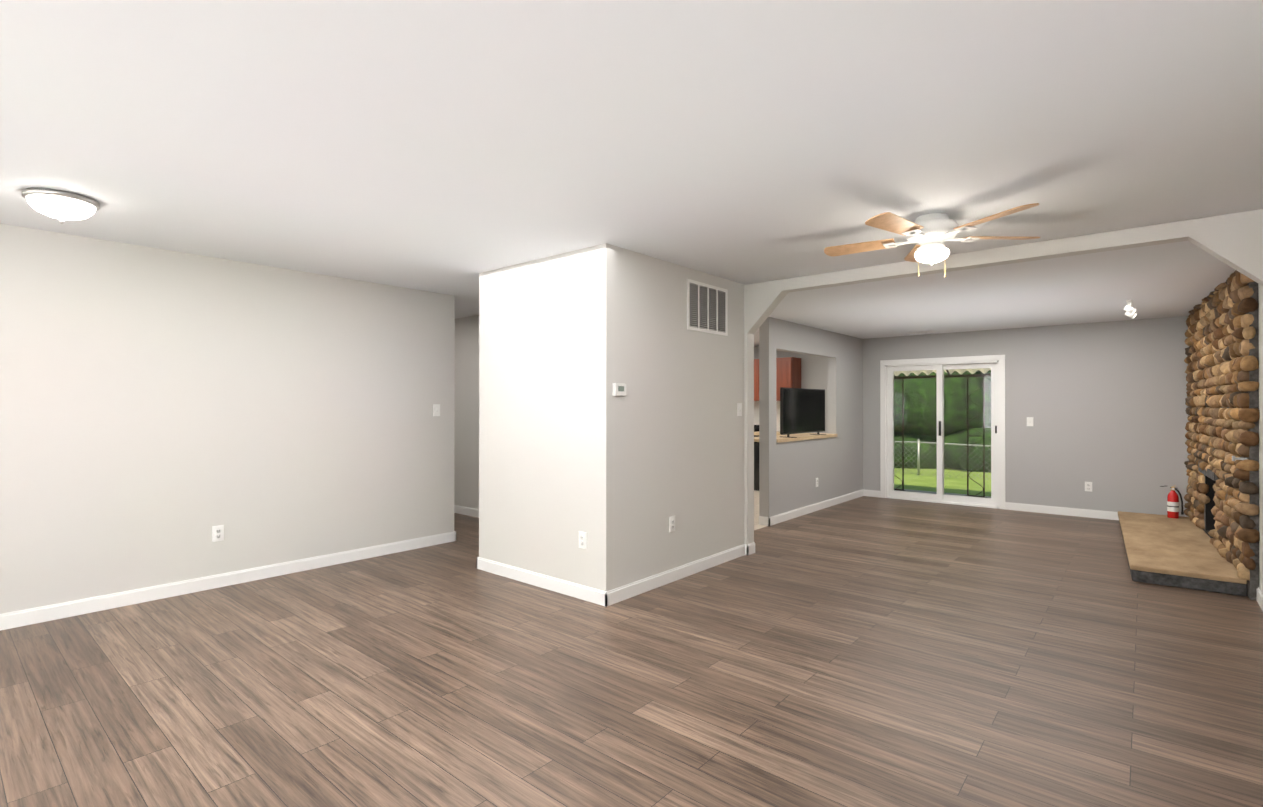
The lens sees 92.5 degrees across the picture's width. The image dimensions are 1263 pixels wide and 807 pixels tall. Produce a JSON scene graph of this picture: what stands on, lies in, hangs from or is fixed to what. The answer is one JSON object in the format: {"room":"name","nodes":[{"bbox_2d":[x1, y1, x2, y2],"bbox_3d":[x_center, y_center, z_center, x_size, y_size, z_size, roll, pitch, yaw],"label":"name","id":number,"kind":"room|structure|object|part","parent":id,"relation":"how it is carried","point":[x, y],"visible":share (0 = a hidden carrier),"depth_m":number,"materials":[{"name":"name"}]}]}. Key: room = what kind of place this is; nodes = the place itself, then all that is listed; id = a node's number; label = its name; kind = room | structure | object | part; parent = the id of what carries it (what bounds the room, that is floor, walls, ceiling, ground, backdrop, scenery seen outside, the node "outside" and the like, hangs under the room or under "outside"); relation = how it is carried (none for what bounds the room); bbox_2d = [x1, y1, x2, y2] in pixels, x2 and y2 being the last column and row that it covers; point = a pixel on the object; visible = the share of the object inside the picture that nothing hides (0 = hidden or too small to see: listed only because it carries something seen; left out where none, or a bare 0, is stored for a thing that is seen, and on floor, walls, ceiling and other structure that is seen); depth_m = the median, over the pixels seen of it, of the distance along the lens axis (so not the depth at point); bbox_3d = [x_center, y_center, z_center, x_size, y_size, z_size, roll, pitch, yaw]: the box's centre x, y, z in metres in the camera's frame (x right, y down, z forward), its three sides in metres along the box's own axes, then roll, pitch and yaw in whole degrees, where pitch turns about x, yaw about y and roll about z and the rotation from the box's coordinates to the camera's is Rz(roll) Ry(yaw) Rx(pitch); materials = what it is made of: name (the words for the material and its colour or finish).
{"room":"living room","nodes":[
{"label":"living room","id":0,"kind":"room"},
{"bbox_2d":[0,223,454,613],"bbox_3d":[-3.776,0.139,3.733,0.120,2.440,6.080,0,0,40],"label":"wall","id":1,"kind":"structure","parent":0,"point":[163,412],"depth_m":4.39,"materials":[{"name":"beige paint"}]},
{"bbox_2d":[212,525,223,541],"bbox_3d":[-3.058,0.961,4.473,0.010,0.115,0.072,0,0,40],"label":"outlet","id":2,"kind":"object","parent":1,"relation":"attached to","point":[218,533],"visible":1,"depth_m":4.47,"materials":[{"name":"white plastic"}]},
{"bbox_2d":[0,531,455,630],"bbox_3d":[-3.720,1.311,3.691,0.014,0.095,6.094,0,0,40],"label":"baseboard","id":3,"kind":"structure","parent":1,"relation":"attached to","point":[15,619],"depth_m":4.38,"materials":[{"name":"white wood"}]},
{"bbox_2d":[433,404,439,415],"bbox_3d":[-1.883,0.065,5.852,0.018,0.115,0.072,0,0,40],"label":"light switch","id":4,"kind":"object","parent":1,"relation":"attached to","point":[436,409],"visible":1,"depth_m":5.85,"materials":[{"name":"white plastic"}]},
{"bbox_2d":[454,315,478,508],"bbox_3d":[-1.681,0.149,7.229,3.540,2.440,0.120,0,0,40],"label":"wall","id":5,"kind":"structure","parent":0,"point":[466,445],"depth_m":7.45,"materials":[{"name":"beige paint"}]},
{"bbox_2d":[454,505,478,516],"bbox_3d":[-1.679,1.322,7.136,3.420,0.095,0.014,0,0,40],"label":"baseboard","id":6,"kind":"structure","parent":5,"relation":"attached to","point":[474,512],"depth_m":7.42,"materials":[{"name":"white wood"}]},
{"bbox_2d":[0,496,1262,806],"bbox_3d":[-0.287,1.421,4.497,9.200,0.120,11.970,0,0,40],"label":"floor","id":7,"kind":"structure","parent":0,"point":[444,675],"depth_m":2.92,"materials":[{"name":"brown wood"}]},
{"bbox_2d":[479,243,743,590],"bbox_3d":[-0.119,0.143,5.231,1.430,2.440,1.840,0,0,40],"label":"wall block","id":8,"kind":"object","parent":7,"relation":"on","point":[571,446],"visible":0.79,"depth_m":4.51,"materials":[{"name":"beige paint"}]},
{"bbox_2d":[476,557,607,605],"bbox_3d":[-0.720,1.313,4.521,1.458,0.095,0.014,0,0,40],"label":"baseboard","id":9,"kind":"structure","parent":8,"relation":"attached to","point":[585,593],"depth_m":4.45,"materials":[{"name":"white wood"}]},
{"bbox_2d":[579,531,586,548],"bbox_3d":[-0.341,0.950,4.203,0.072,0.115,0.010,0,0,40],"label":"outlet","id":10,"kind":"object","parent":8,"relation":"attached to","point":[583,540],"visible":1,"depth_m":4.20,"materials":[{"name":"white plastic"}]},
{"bbox_2d":[613,383,625,395],"bbox_3d":[-0.080,-0.095,4.154,0.026,0.090,0.124,0,0,40],"label":"thermostat","id":11,"kind":"object","parent":8,"relation":"attached to","point":[619,389],"visible":1,"depth_m":4.14,"materials":[{"name":"white plastic"}]},
{"bbox_2d":[669,516,674,531],"bbox_3d":[0.313,0.921,4.625,0.010,0.115,0.072,0,0,40],"label":"outlet","id":12,"kind":"object","parent":8,"relation":"attached to","point":[671,523],"visible":1,"depth_m":4.62,"materials":[{"name":"white plastic"}]},
{"bbox_2d":[605,542,754,606],"bbox_3d":[0.477,1.314,4.790,0.044,0.095,1.974,0,0,40],"label":"baseboard","id":13,"kind":"structure","parent":8,"relation":"attached to","point":[625,592],"depth_m":4.62,"materials":[{"name":"white wood"}]},
{"bbox_2d":[687,279,727,335],"bbox_3d":[0.635,-0.787,5.012,0.011,0.400,0.600,0,0,40],"label":"air vent grille","id":14,"kind":"object","parent":8,"relation":"attached to","point":[707,308],"visible":1,"depth_m":5.00,"materials":[{"name":"white metal"}]},
{"bbox_2d":[737,403,741,415],"bbox_3d":[0.970,0.054,5.394,0.018,0.115,0.072,0,0,40],"label":"light switch","id":15,"kind":"object","parent":8,"relation":"attached to","point":[739,409],"visible":1,"depth_m":5.39,"materials":[{"name":"white plastic"}]},
{"bbox_2d":[1118,511,1246,595],"bbox_3d":[4.974,1.302,5.617,0.636,0.125,2.970,0,0,37],"label":"hearth slab","id":16,"kind":"object","parent":7,"relation":"on","point":[1181,552],"visible":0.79,"depth_m":4.89,"materials":[{"name":"beige stone"}]},
{"bbox_2d":[1160,485,1183,518],"bbox_3d":[5.878,1.065,6.574,0.190,0.355,0.096,0,0,40],"label":"fire extinguisher","id":17,"kind":"object","parent":16,"relation":"on","point":[1172,504],"visible":1,"depth_m":6.54,"materials":[{"name":"red metal"}]},
{"bbox_2d":[0,0,1262,318],"bbox_3d":[-1.673,-1.144,2.875,9.200,0.120,7.690,0,0,40],"label":"ceiling","id":18,"kind":"structure","parent":0,"point":[456,148],"depth_m":2.36,"materials":[{"name":"paint"}]},
{"bbox_2d":[22,188,99,223],"bbox_3d":[-2.993,-1.012,3.176,0.300,0.142,0.300,0,0,40],"label":"flush-mount light","id":19,"kind":"object","parent":18,"relation":"attached to","point":[61,206],"visible":1,"depth_m":3.10,"materials":[{"name":"white glass"}]},
{"bbox_2d":[824,203,1039,276],"bbox_3d":[1.711,-0.901,3.525,1.166,0.362,1.184,0,0,40],"label":"ceiling fan","id":20,"kind":"object","parent":18,"relation":"hanging from","point":[931,233],"visible":1,"depth_m":3.44,"materials":[{"name":"white"}]},
{"bbox_2d":[754,490,765,529],"bbox_3d":[0.230,1.434,8.717,4.519,0.120,4.870,0,0,40],"label":"floor","id":21,"kind":"structure","parent":0,"point":[756,511],"depth_m":7.67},
{"bbox_2d":[754,433,798,490],"bbox_3d":[2.273,0.937,9.623,0.640,0.880,0.600,0,0,40],"label":"base cabinet","id":22,"kind":"object","parent":21,"relation":"on","point":[756,460],"depth_m":9.50,"materials":[{"name":"brown wood"}]},
{"bbox_2d":[759,317,862,516],"bbox_3d":[2.451,0.202,7.935,0.120,2.340,2.950,0,0,40],"label":"wall","id":23,"kind":"structure","parent":0,"point":[790,472],"depth_m":7.66,"materials":[{"name":"grey paint"}]},
{"bbox_2d":[759,516,769,525],"bbox_3d":[1.496,1.321,6.798,0.134,0.095,0.014,0,0,40],"label":"baseboard","id":24,"kind":"structure","parent":23,"relation":"attached to","point":[763,520],"depth_m":6.80,"materials":[{"name":"white wood"}]},
{"bbox_2d":[754,433,836,442],"bbox_3d":[2.072,0.431,7.705,0.440,0.039,1.742,0,0,40],"label":"sill","id":25,"kind":"structure","parent":23,"relation":"attached to","point":[799,436],"depth_m":7.52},
{"bbox_2d":[780,387,825,437],"bbox_3d":[2.177,0.111,7.637,0.210,0.600,1.240,0,0,40],"label":"flat-screen tv","id":26,"kind":"object","parent":25,"relation":"on","point":[802,410],"visible":0.98,"depth_m":7.54,"materials":[{"name":"black plastic"}]},
{"bbox_2d":[768,489,862,525],"bbox_3d":[2.497,1.324,7.883,0.014,0.095,2.964,0,0,40],"label":"baseboard","id":27,"kind":"structure","parent":23,"relation":"attached to","point":[785,516],"depth_m":7.62,"materials":[{"name":"white wood"}]},
{"bbox_2d":[754,316,1189,516],"bbox_3d":[3.552,0.155,9.014,9.200,2.440,0.120,0,0,40],"label":"wall","id":28,"kind":"structure","parent":0,"point":[1103,405],"depth_m":7.33,"materials":[{"name":"grey paint"}]},
{"bbox_2d":[754,359,758,400],"bbox_3d":[2.026,-0.382,10.000,0.500,0.680,0.354,0,0,40],"label":"upper cabinet","id":29,"kind":"object","parent":28,"relation":"attached to","point":[756,361],"depth_m":9.77,"materials":[{"name":"brown wood"}]},
{"bbox_2d":[754,401,779,430],"bbox_3d":[1.719,0.207,10.486,2.600,0.495,0.008,0,0,40],"label":"backsplash","id":30,"kind":"structure","parent":28,"relation":"attached to","point":[756,412],"depth_m":10.03,"materials":[{"name":"white"}]},
{"bbox_2d":[776,357,800,400],"bbox_3d":[2.407,-0.383,9.676,0.500,0.680,0.354,0,0,40],"label":"upper cabinet","id":31,"kind":"object","parent":28,"relation":"attached to","point":[788,372],"depth_m":9.49,"materials":[{"name":"brown wood"}]},
{"bbox_2d":[863,489,879,496],"bbox_3d":[3.546,1.327,8.927,0.260,0.095,0.014,0,0,40],"label":"baseboard","id":32,"kind":"structure","parent":28,"relation":"attached to","point":[872,493],"depth_m":8.92,"materials":[{"name":"white wood"}]},
{"bbox_2d":[880,355,1004,508],"bbox_3d":[4.276,0.371,8.375,1.570,2.005,0.154,0,0,40],"label":"door frame","id":33,"kind":"structure","parent":28,"relation":"attached to","point":[995,364],"depth_m":8.35,"materials":[{"name":"white plastic"}]},
{"bbox_2d":[1027,417,1032,425],"bbox_3d":[5.046,0.231,7.652,0.072,0.115,0.018,0,0,40],"label":"light switch","id":34,"kind":"object","parent":28,"relation":"attached to","point":[1029,421],"visible":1,"depth_m":7.65,"materials":[{"name":"white plastic"}]},
{"bbox_2d":[1005,502,1118,519],"bbox_3d":[5.310,1.323,7.427,1.230,0.095,0.014,0,0,40],"label":"baseboard","id":35,"kind":"structure","parent":28,"relation":"attached to","point":[1100,514],"depth_m":7.43,"materials":[{"name":"white wood"}]},
{"bbox_2d":[1085,482,1091,491],"bbox_3d":[5.498,1.000,7.271,0.072,0.115,0.010,0,0,40],"label":"outlet","id":36,"kind":"object","parent":28,"relation":"attached to","point":[1088,486],"visible":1,"depth_m":7.27,"materials":[{"name":"white plastic"}]},
{"bbox_2d":[754,241,1234,346],"bbox_3d":[2.204,-1.019,7.433,9.200,0.099,4.280,0,0,40],"label":"ceiling","id":37,"kind":"structure","parent":0,"point":[1179,279],"depth_m":5.46,"materials":[{"name":"paint"}]},
{"bbox_2d":[906,330,936,333],"bbox_3d":[3.921,-0.961,8.178,0.350,0.014,0.180,0,0,40],"label":"ceiling vent","id":38,"kind":"object","parent":37,"relation":"in","point":[922,332],"visible":1,"depth_m":8.12,"materials":[{"name":"white metal"}]},
{"bbox_2d":[1123,300,1136,318],"bbox_3d":[4.876,-0.910,5.909,0.096,0.129,0.600,0,0,40],"label":"track fixture","id":39,"kind":"object","parent":37,"relation":"attached to","point":[1129,309],"visible":1,"depth_m":5.75,"materials":[{"name":"white"}]},
{"bbox_2d":[744,209,1262,543],"bbox_3d":[2.622,0.141,4.186,4.100,2.438,0.120,0,0,40],"label":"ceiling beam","id":40,"kind":"structure","parent":0,"point":[1234,241],"depth_m":4.14,"materials":[{"name":"beige paint"}]},
{"bbox_2d":[745,544,748,554],"bbox_3d":[1.034,1.316,5.445,0.044,0.095,0.014,0,0,40],"label":"baseboard","id":41,"kind":"structure","parent":40,"relation":"attached to","point":[746,547],"depth_m":5.44,"materials":[{"name":"white wood"}]},
{"bbox_2d":[1184,270,1259,599],"bbox_3d":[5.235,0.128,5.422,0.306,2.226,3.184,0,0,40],"label":"stone wall","id":42,"kind":"structure","parent":0,"point":[1219,320],"depth_m":4.77,"materials":[{"name":"brown stone"}]},
{"bbox_2d":[1198,464,1218,480],"bbox_3d":[5.316,0.629,5.552,0.060,0.070,0.960,0,0,37],"label":"lintel","id":43,"kind":"object","parent":42,"relation":"attached to","point":[1209,473],"visible":0.5,"depth_m":5.39,"materials":[{"name":"grey metal"}]},
{"bbox_3d":[4.264,0.388,4.238,0.076,0.035,0.021,0,0,40],"label":"vent damper handle","id":44,"kind":"part","parent":42,"relation":"part of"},
{"bbox_2d":[1258,284,1262,591],"bbox_3d":[4.255,0.188,3.552,0.690,2.340,1.030,0,0,40],"label":"wall","id":45,"kind":"structure","parent":0,"point":[1260,296],"depth_m":4.10,"materials":[{"name":"beige paint"}]},
{"bbox_2d":[1257,587,1262,610],"bbox_3d":[3.987,1.311,3.776,0.014,0.095,1.030,0,0,40],"label":"baseboard","id":46,"kind":"structure","parent":45,"relation":"attached to","point":[1259,596],"depth_m":4.06,"materials":[{"name":"white wood"}]},
{"label":"outside","id":47,"kind":"structure","parent":0,"visible":0},
{"bbox_2d":[894,467,990,495],"bbox_3d":[13.946,1.752,23.700,50.000,0.340,35.730,0,0,40],"label":"ground","id":48,"kind":"structure","parent":47,"point":[949,484],"depth_m":11.97,"materials":[{"name":"green plant"}]},
{"bbox_2d":[894,439,990,479],"bbox_3d":[5.375,1.155,13.748,23.267,0.790,0.051,0,0,40],"label":"fence","id":49,"kind":"object","parent":48,"relation":"on","point":[918,456],"depth_m":13.00,"materials":[{"name":"silver metal"}]},
{"bbox_2d":[894,370,990,472],"bbox_3d":[9.886,-5.320,18.949,70.000,14.547,13.307,0,0,40],"label":"trees","id":50,"kind":"object","parent":48,"relation":"on","point":[951,425],"depth_m":14.05,"materials":[{"name":"green plant"}]},
{"bbox_2d":[895,488,990,497],"bbox_3d":[4.679,1.486,9.101,3.800,0.100,1.480,0,0,40],"label":"patio slab","id":51,"kind":"object","parent":48,"relation":"on","point":[936,492],"depth_m":9.76,"materials":[{"name":"concrete"}]},
{"bbox_2d":[894,368,990,497],"bbox_3d":[4.623,0.241,9.038,3.400,2.388,1.295,0,0,40],"label":"awning","id":52,"kind":"object","parent":51,"relation":"on","point":[962,371],"depth_m":9.34,"materials":[{"name":"plastic"}]}
]}

